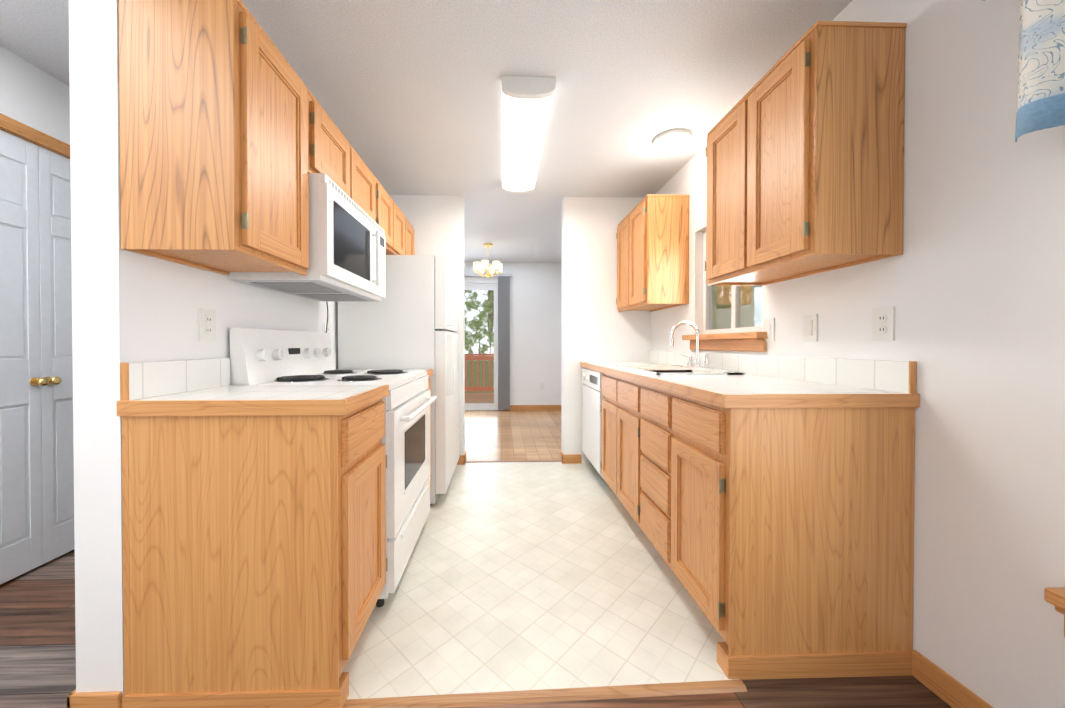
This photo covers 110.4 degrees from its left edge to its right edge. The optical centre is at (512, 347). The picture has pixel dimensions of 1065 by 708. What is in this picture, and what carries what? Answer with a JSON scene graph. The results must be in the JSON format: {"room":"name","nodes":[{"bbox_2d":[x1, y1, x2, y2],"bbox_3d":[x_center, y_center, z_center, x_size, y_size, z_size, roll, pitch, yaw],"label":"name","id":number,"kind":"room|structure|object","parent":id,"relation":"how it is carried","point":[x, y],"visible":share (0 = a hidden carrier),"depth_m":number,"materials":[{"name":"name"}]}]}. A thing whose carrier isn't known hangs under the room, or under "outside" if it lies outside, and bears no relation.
{"room":"kitchen","nodes":[
{"label":"kitchen","id":0,"kind":"room"},
{"bbox_2d":[0,46,69,144],"bbox_3d":[-2.602,-0.127,0.801,0.720,2.400,5.120,0,1,-2],"label":"wall","id":1,"kind":"structure","parent":0,"point":[34,97],"depth_m":1.75,"materials":[{"name":"paint"}]},
{"bbox_2d":[0,113,69,158],"bbox_3d":[-2.322,0.016,1.782,0.134,2.096,1.363,0,1,-2],"label":"trim","id":2,"kind":"structure","parent":1,"relation":"attached to","point":[28,133],"depth_m":1.74,"materials":[{"name":"brown wood"}]},
{"bbox_2d":[0,130,74,584],"bbox_3d":[-2.262,0.042,1.784,0.083,2.020,1.231,0,1,-2],"label":"bifold closet doors","id":3,"kind":"structure","parent":1,"relation":"in","point":[36,456],"depth_m":1.76,"materials":[{"name":"white paint"}]},
{"bbox_2d":[69,0,337,695],"bbox_3d":[-1.214,-0.140,2.164,0.130,2.400,2.230,0,1,-2],"label":"wall","id":4,"kind":"structure","parent":0,"point":[129,307],"depth_m":1.05,"materials":[{"name":"paint"}]},
{"bbox_2d":[67,689,121,707],"bbox_3d":[-1.221,1.018,2.168,0.142,0.085,2.243,0,1,-2],"label":"baseboard","id":5,"kind":"structure","parent":4,"relation":"attached to","point":[75,699],"depth_m":1.05,"materials":[{"name":"brown wood"}]},
{"bbox_2d":[199,308,215,340],"bbox_3d":[-1.122,-0.082,1.362,0.009,0.116,0.072,0,1,-2],"label":"electrical outlet","id":6,"kind":"object","parent":4,"relation":"attached to","point":[207,324],"visible":1,"depth_m":1.35,"materials":[{"name":"white plastic"}]},
{"bbox_2d":[118,0,317,274],"bbox_3d":[-0.954,-0.656,1.253,0.337,0.726,0.398,0,1,-2],"label":"upper cabinet","id":7,"kind":"object","parent":4,"relation":"attached to","point":[232,137],"depth_m":1.06,"materials":[{"name":"brown wood"}]},
{"bbox_2d":[324,323,329,332],"bbox_3d":[-1.147,-0.091,2.292,0.009,0.116,0.072,0,1,-2],"label":"electrical outlet","id":8,"kind":"object","parent":4,"relation":"attached to","point":[328,328],"visible":0.52,"depth_m":2.29,"materials":[{"name":"white plastic"}]},
{"bbox_2d":[318,102,361,207],"bbox_3d":[-0.965,-0.867,1.673,0.337,0.311,0.443,0,1,-2],"label":"upper cabinet","id":9,"kind":"object","parent":4,"relation":"attached to","point":[337,158],"depth_m":1.71,"materials":[{"name":"brown wood"}]},
{"bbox_2d":[228,173,385,301],"bbox_3d":[-0.921,-0.481,1.838,0.430,0.428,0.744,0,1,-2],"label":"microwave","id":10,"kind":"object","parent":9,"relation":"attached to","point":[347,249],"visible":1,"depth_m":1.61,"materials":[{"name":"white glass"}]},
{"bbox_2d":[326,301,327,332],"bbox_3d":[-1.123,-0.078,2.234,0.019,0.416,0.014,0,1,-2],"label":"cord","id":11,"kind":"object","parent":10,"relation":"attached to","point":[327,317],"visible":0.42,"depth_m":2.23,"materials":[{"name":"black plastic"}]},
{"bbox_2d":[362,160,381,227],"bbox_3d":[-0.974,-0.870,1.988,0.337,0.311,0.443,0,1,-2],"label":"upper cabinet","id":12,"kind":"object","parent":4,"relation":"attached to","point":[371,187],"depth_m":2.13,"materials":[{"name":"brown wood"}]},
{"bbox_2d":[382,186,397,254],"bbox_3d":[-0.986,-0.851,2.407,0.337,0.356,0.392,0,1,-2],"label":"upper cabinet","id":13,"kind":"object","parent":4,"relation":"attached to","point":[389,208],"depth_m":2.48,"materials":[{"name":"brown wood"}]},
{"bbox_2d":[398,208,409,254],"bbox_3d":[-0.994,-0.854,2.695,0.337,0.356,0.441,0,1,-2],"label":"upper cabinet","id":14,"kind":"object","parent":4,"relation":"attached to","point":[403,223],"depth_m":2.81,"materials":[{"name":"brown wood"}]},
{"bbox_2d":[410,223,414,254],"bbox_3d":[-1.001,-0.856,2.986,0.337,0.356,0.397,0,1,-2],"label":"upper cabinet","id":15,"kind":"object","parent":4,"relation":"attached to","point":[412,242],"depth_m":3.10,"materials":[{"name":"brown wood"}]},
{"bbox_2d":[0,0,852,262],"bbox_3d":[-0.797,-1.390,2.189,4.405,0.100,7.820,0,1,-2],"label":"ceiling","id":16,"kind":"structure","parent":0,"point":[407,94],"depth_m":1.82,"materials":[{"name":"white paint"}]},
{"bbox_2d":[473,243,501,276],"bbox_3d":[-0.324,-1.146,4.896,0.380,0.434,0.389,0,1,-2],"label":"chandelier","id":17,"kind":"object","parent":16,"relation":"hanging from","point":[483,265],"visible":1,"depth_m":4.83,"materials":[{"name":"white glass"}]},
{"bbox_2d":[501,76,555,192],"bbox_3d":[0.064,-1.297,2.424,0.270,0.088,1.200,0,1,-2],"label":"fluorescent ceiling light","id":18,"kind":"object","parent":16,"relation":"attached to","point":[526,103],"visible":1,"depth_m":2.12,"materials":[{"name":"white plastic"}]},
{"bbox_2d":[653,129,691,153],"bbox_3d":[1.026,-1.321,2.380,0.230,0.116,0.230,0,1,-2],"label":"dome ceiling light","id":19,"kind":"object","parent":16,"relation":"attached to","point":[672,141],"visible":1,"depth_m":2.32,"materials":[{"name":"white glass"}]},
{"bbox_2d":[0,549,951,707],"bbox_3d":[-0.759,1.102,0.832,4.405,0.060,5.060,0,1,-2],"label":"floor","id":20,"kind":"structure","parent":0,"point":[37,642],"depth_m":1.18,"materials":[{"name":"laminate"}]},
{"bbox_2d":[465,410,560,460],"bbox_3d":[-0.727,1.066,4.744,4.125,0.063,2.760,0,1,-2],"label":"floor","id":21,"kind":"structure","parent":0,"point":[512,434],"depth_m":4.35,"materials":[{"name":"laminate"}]},
{"bbox_2d":[465,262,561,409],"bbox_3d":[-0.823,-0.174,6.051,4.005,2.400,0.120,0,1,-2],"label":"wall","id":22,"kind":"structure","parent":0,"point":[535,322],"depth_m":6.02,"materials":[{"name":"paint"}]},
{"bbox_2d":[465,283,499,409],"bbox_3d":[-1.095,-0.009,6.045,1.776,2.066,0.090,0,1,-2],"label":"sliding patio door","id":23,"kind":"structure","parent":22,"relation":"in","point":[482,405],"depth_m":6.03,"materials":[{"name":"white plastic"}]},
{"bbox_2d":[465,274,511,409],"bbox_3d":[-1.012,-0.091,5.929,2.020,2.175,0.085,0,1,-2],"label":"blind stack","id":24,"kind":"object","parent":22,"relation":"attached to","point":[503,341],"visible":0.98,"depth_m":5.94,"materials":[{"name":"fabric"}]},
{"bbox_2d":[504,405,560,409],"bbox_3d":[0.500,0.984,6.030,1.290,0.085,0.016,0,1,-2],"label":"baseboard","id":25,"kind":"structure","parent":22,"relation":"attached to","point":[535,407],"depth_m":6.01,"materials":[{"name":"brown wood"}]},
{"bbox_2d":[389,195,650,462],"bbox_3d":[-0.029,-0.150,3.372,2.565,2.400,0.120,0,1,-2],"label":"wall","id":26,"kind":"structure","parent":0,"point":[597,326],"depth_m":3.33,"materials":[{"name":"paint"}]},
{"bbox_2d":[457,451,465,464],"bbox_3d":[-1.530,1.008,3.341,2.203,0.085,0.146,0,1,-2],"label":"baseboard","id":27,"kind":"structure","parent":26,"relation":"attached to","point":[462,460],"depth_m":3.30,"materials":[{"name":"brown wood"}]},
{"bbox_2d":[465,460,560,462],"bbox_3d":[0.008,1.045,3.389,0.900,0.010,0.050,0,1,-2],"label":"trim","id":28,"kind":"structure","parent":26,"relation":"attached to","point":[514,461],"depth_m":3.38,"materials":[{"name":"wood"}]},
{"bbox_2d":[560,450,581,463],"bbox_3d":[0.849,1.007,3.406,0.808,0.085,0.146,0,1,-2],"label":"baseboard","id":29,"kind":"structure","parent":26,"relation":"attached to","point":[570,458],"depth_m":3.33,"materials":[{"name":"brown wood"}]},
{"bbox_2d":[342,462,738,699],"bbox_3d":[0.067,1.058,2.244,2.435,0.004,2.282,0,1,-2],"label":"floor","id":30,"kind":"structure","parent":0,"point":[519,576],"depth_m":1.53,"materials":[{"name":"beige tile"}]},
{"bbox_2d":[117,358,388,707],"bbox_3d":[-0.804,0.555,1.260,0.636,1.027,0.412,0,1,-2],"label":"base cabinet","id":31,"kind":"object","parent":30,"relation":"on","point":[255,567],"visible":0.98,"depth_m":1.07,"materials":[{"name":"brown wood"}]},
{"bbox_2d":[230,328,436,606],"bbox_3d":[-0.781,0.491,1.851,0.694,1.145,0.754,0,1,-2],"label":"range","id":32,"kind":"object","parent":30,"relation":"on","point":[269,357],"visible":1,"depth_m":1.65,"materials":[{"name":"white metal"}]},
{"bbox_2d":[333,353,432,490],"bbox_3d":[-0.833,0.547,2.312,0.636,1.025,0.157,0,1,-2],"label":"filler panel","id":33,"kind":"object","parent":30,"relation":"on","point":[429,372],"visible":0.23,"depth_m":2.35,"materials":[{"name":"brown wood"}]},
{"bbox_2d":[338,255,458,505],"bbox_3d":[-0.777,0.217,2.805,0.739,1.675,0.780,0,1,-2],"label":"refrigerator","id":34,"kind":"object","parent":30,"relation":"on","point":[410,320],"visible":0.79,"depth_m":2.42,"materials":[{"name":"white metal"}]},
{"bbox_2d":[343,679,746,707],"bbox_3d":[0.113,1.065,1.135,1.235,0.009,0.073,0,1,-2],"label":"threshold","id":35,"kind":"object","parent":30,"relation":"on","point":[563,694],"visible":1,"depth_m":1.13,"materials":[{"name":"brown wood"}]},
{"bbox_2d":[582,368,611,490],"bbox_3d":[0.918,0.617,2.990,0.628,0.872,0.598,0,1,-2],"label":"dishwasher","id":36,"kind":"object","parent":30,"relation":"on","point":[592,396],"visible":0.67,"depth_m":2.90,"materials":[{"name":"white plastic"}]},
{"bbox_2d":[597,369,612,485],"bbox_3d":[0.962,0.618,2.472,0.629,0.880,0.433,0,1,-2],"label":"base cabinet","id":37,"kind":"object","parent":30,"relation":"on","point":[607,379],"depth_m":2.58,"materials":[{"name":"brown wood"}]},
{"bbox_2d":[609,373,628,511],"bbox_3d":[0.970,0.621,2.161,0.629,0.880,0.436,0,1,-2],"label":"base cabinet","id":38,"kind":"object","parent":30,"relation":"on","point":[619,399],"depth_m":2.26,"materials":[{"name":"brown wood"}]},
{"bbox_2d":[629,377,668,560],"bbox_3d":[0.981,0.624,1.767,0.629,0.880,0.492,0,1,-2],"label":"base cabinet","id":39,"kind":"object","parent":30,"relation":"on","point":[646,399],"depth_m":1.82,"materials":[{"name":"brown wood"}]},
{"bbox_2d":[665,389,919,679],"bbox_3d":[0.991,0.627,1.394,0.629,0.880,0.389,0,1,-2],"label":"base cabinet","id":40,"kind":"object","parent":30,"relation":"on","point":[767,501],"depth_m":1.20,"materials":[{"name":"brown wood"}]},
{"bbox_2d":[581,361,916,400],"bbox_3d":[0.970,0.157,2.268,0.623,0.046,2.140,0,1,-2],"label":"countertop","id":41,"kind":"structure","parent":40,"relation":"on","point":[723,386],"depth_m":1.38,"materials":[{"name":"white laminate"}]},
{"bbox_2d":[617,365,740,372],"bbox_3d":[0.973,0.225,2.314,0.485,0.188,0.752,0,1,-2],"label":"sink","id":42,"kind":"object","parent":41,"relation":"in","point":[640,368],"depth_m":2.30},
{"bbox_2d":[669,321,712,368],"bbox_3d":[1.087,-0.017,2.314,0.209,0.296,0.315,0,1,-2],"label":"faucet","id":43,"kind":"object","parent":41,"relation":"on","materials":[{"name":"silver metal"}]},
{"bbox_2d":[651,0,1064,707],"bbox_3d":[1.344,-0.140,2.259,0.120,2.400,7.820,0,1,-2],"label":"wall","id":44,"kind":"structure","parent":0,"point":[969,284],"depth_m":1.06,"materials":[{"name":"paint"}]},
{"bbox_2d":[616,194,689,311],"bbox_3d":[1.100,-0.708,2.993,0.324,0.782,0.681,0,1,-2],"label":"upper cabinet","id":45,"kind":"object","parent":44,"relation":"attached to","point":[652,235],"visible":1,"depth_m":2.66,"materials":[{"name":"brown wood"}]},
{"bbox_2d":[682,332,767,351],"bbox_3d":[1.287,-0.031,2.254,0.135,0.102,0.776,0,1,-2],"label":"window sill","id":46,"kind":"structure","parent":44,"relation":"attached to","point":[750,341],"depth_m":2.12,"materials":[{"name":"brown wood"}]},
{"bbox_2d":[703,231,761,333],"bbox_3d":[1.359,-0.440,2.252,0.040,0.716,0.666,0,1,-2],"label":"kitchen window","id":47,"kind":"structure","parent":44,"relation":"in","point":[732,308],"depth_m":2.31,"materials":[{"name":"white plastic"}]},
{"bbox_2d":[763,318,774,341],"bbox_3d":[1.290,-0.087,1.863,0.010,0.116,0.072,0,1,-2],"label":"electrical outlet","id":48,"kind":"object","parent":44,"relation":"attached to","point":[769,326],"visible":0.94,"depth_m":1.85,"materials":[{"name":"white plastic"}]},
{"bbox_2d":[649,350,916,392],"bbox_3d":[1.272,0.090,2.276,0.018,0.104,2.140,0,1,-2],"label":"backsplash","id":49,"kind":"structure","parent":44,"relation":"attached to","point":[899,376],"depth_m":1.51,"materials":[{"name":"white tile"}]},
{"bbox_2d":[705,21,906,284],"bbox_3d":[1.139,-0.698,1.558,0.324,0.767,0.662,0,1,-2],"label":"upper cabinet","id":50,"kind":"object","parent":44,"relation":"attached to","point":[804,151],"visible":1,"depth_m":1.25,"materials":[{"name":"brown wood"}]},
{"bbox_2d":[803,314,817,340],"bbox_3d":[1.297,-0.085,1.613,0.010,0.116,0.072,0,1,-2],"label":"light switch","id":51,"kind":"object","parent":44,"relation":"attached to","point":[810,327],"visible":1,"depth_m":1.60,"materials":[{"name":"white plastic"}]},
{"bbox_2d":[872,307,894,340],"bbox_3d":[1.306,-0.082,1.304,0.009,0.116,0.072,0,1,-2],"label":"electrical outlet","id":52,"kind":"object","parent":44,"relation":"attached to","point":[883,324],"visible":1,"depth_m":1.30,"materials":[{"name":"white plastic"}]},
{"bbox_2d":[912,650,993,707],"bbox_3d":[1.346,1.039,-0.217,0.013,0.085,2.848,0,1,-2],"label":"baseboard","id":53,"kind":"structure","parent":44,"relation":"attached to","point":[948,689],"depth_m":1.12,"materials":[{"name":"brown wood"}]},
{"bbox_2d":[1044,587,1064,636],"bbox_3d":[1.366,0.638,0.045,0.138,0.112,1.693,0,1,-2],"label":"window sill","id":54,"kind":"structure","parent":44,"relation":"attached to","point":[1055,596],"depth_m":0.87,"materials":[{"name":"brown wood"}]},
{"label":"outside","id":55,"kind":"structure","parent":0,"visible":0},
{"bbox_2d":[465,393,493,402],"bbox_3d":[-0.942,1.094,7.382,4.800,0.040,2.515,0,1,-2],"label":"floor","id":56,"kind":"structure","parent":55,"point":[481,397],"depth_m":7.74,"materials":[{"name":"brown wood"}]},
{"bbox_2d":[465,354,493,391],"bbox_3d":[-0.970,0.605,8.385,4.800,0.920,0.120,0,1,-2],"label":"deck railing","id":57,"kind":"object","parent":56,"relation":"on","point":[483,357],"depth_m":8.36,"materials":[{"name":"brown wood"}]},
{"bbox_3d":[1.303,-0.910,0.029,0.106,0.061,1.897,0,1,-2],"label":"curtain rod","id":58,"kind":"object","parent":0,"visible":0},
{"bbox_2d":[1015,0,1064,141],"bbox_3d":[1.233,-0.708,-0.006,0.059,0.445,1.787,0,1,-2],"label":"fabric valance","id":59,"kind":"object","parent":58,"relation":"hanging from","point":[1041,83],"visible":1,"depth_m":0.84,"materials":[{"name":"blue fabric"}]},
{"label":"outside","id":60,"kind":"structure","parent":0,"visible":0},
{"bbox_2d":[465,290,493,392],"bbox_3d":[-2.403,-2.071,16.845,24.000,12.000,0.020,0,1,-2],"label":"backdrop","id":61,"kind":"structure","parent":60,"point":[480,343],"depth_m":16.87,"materials":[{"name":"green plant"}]}
]}

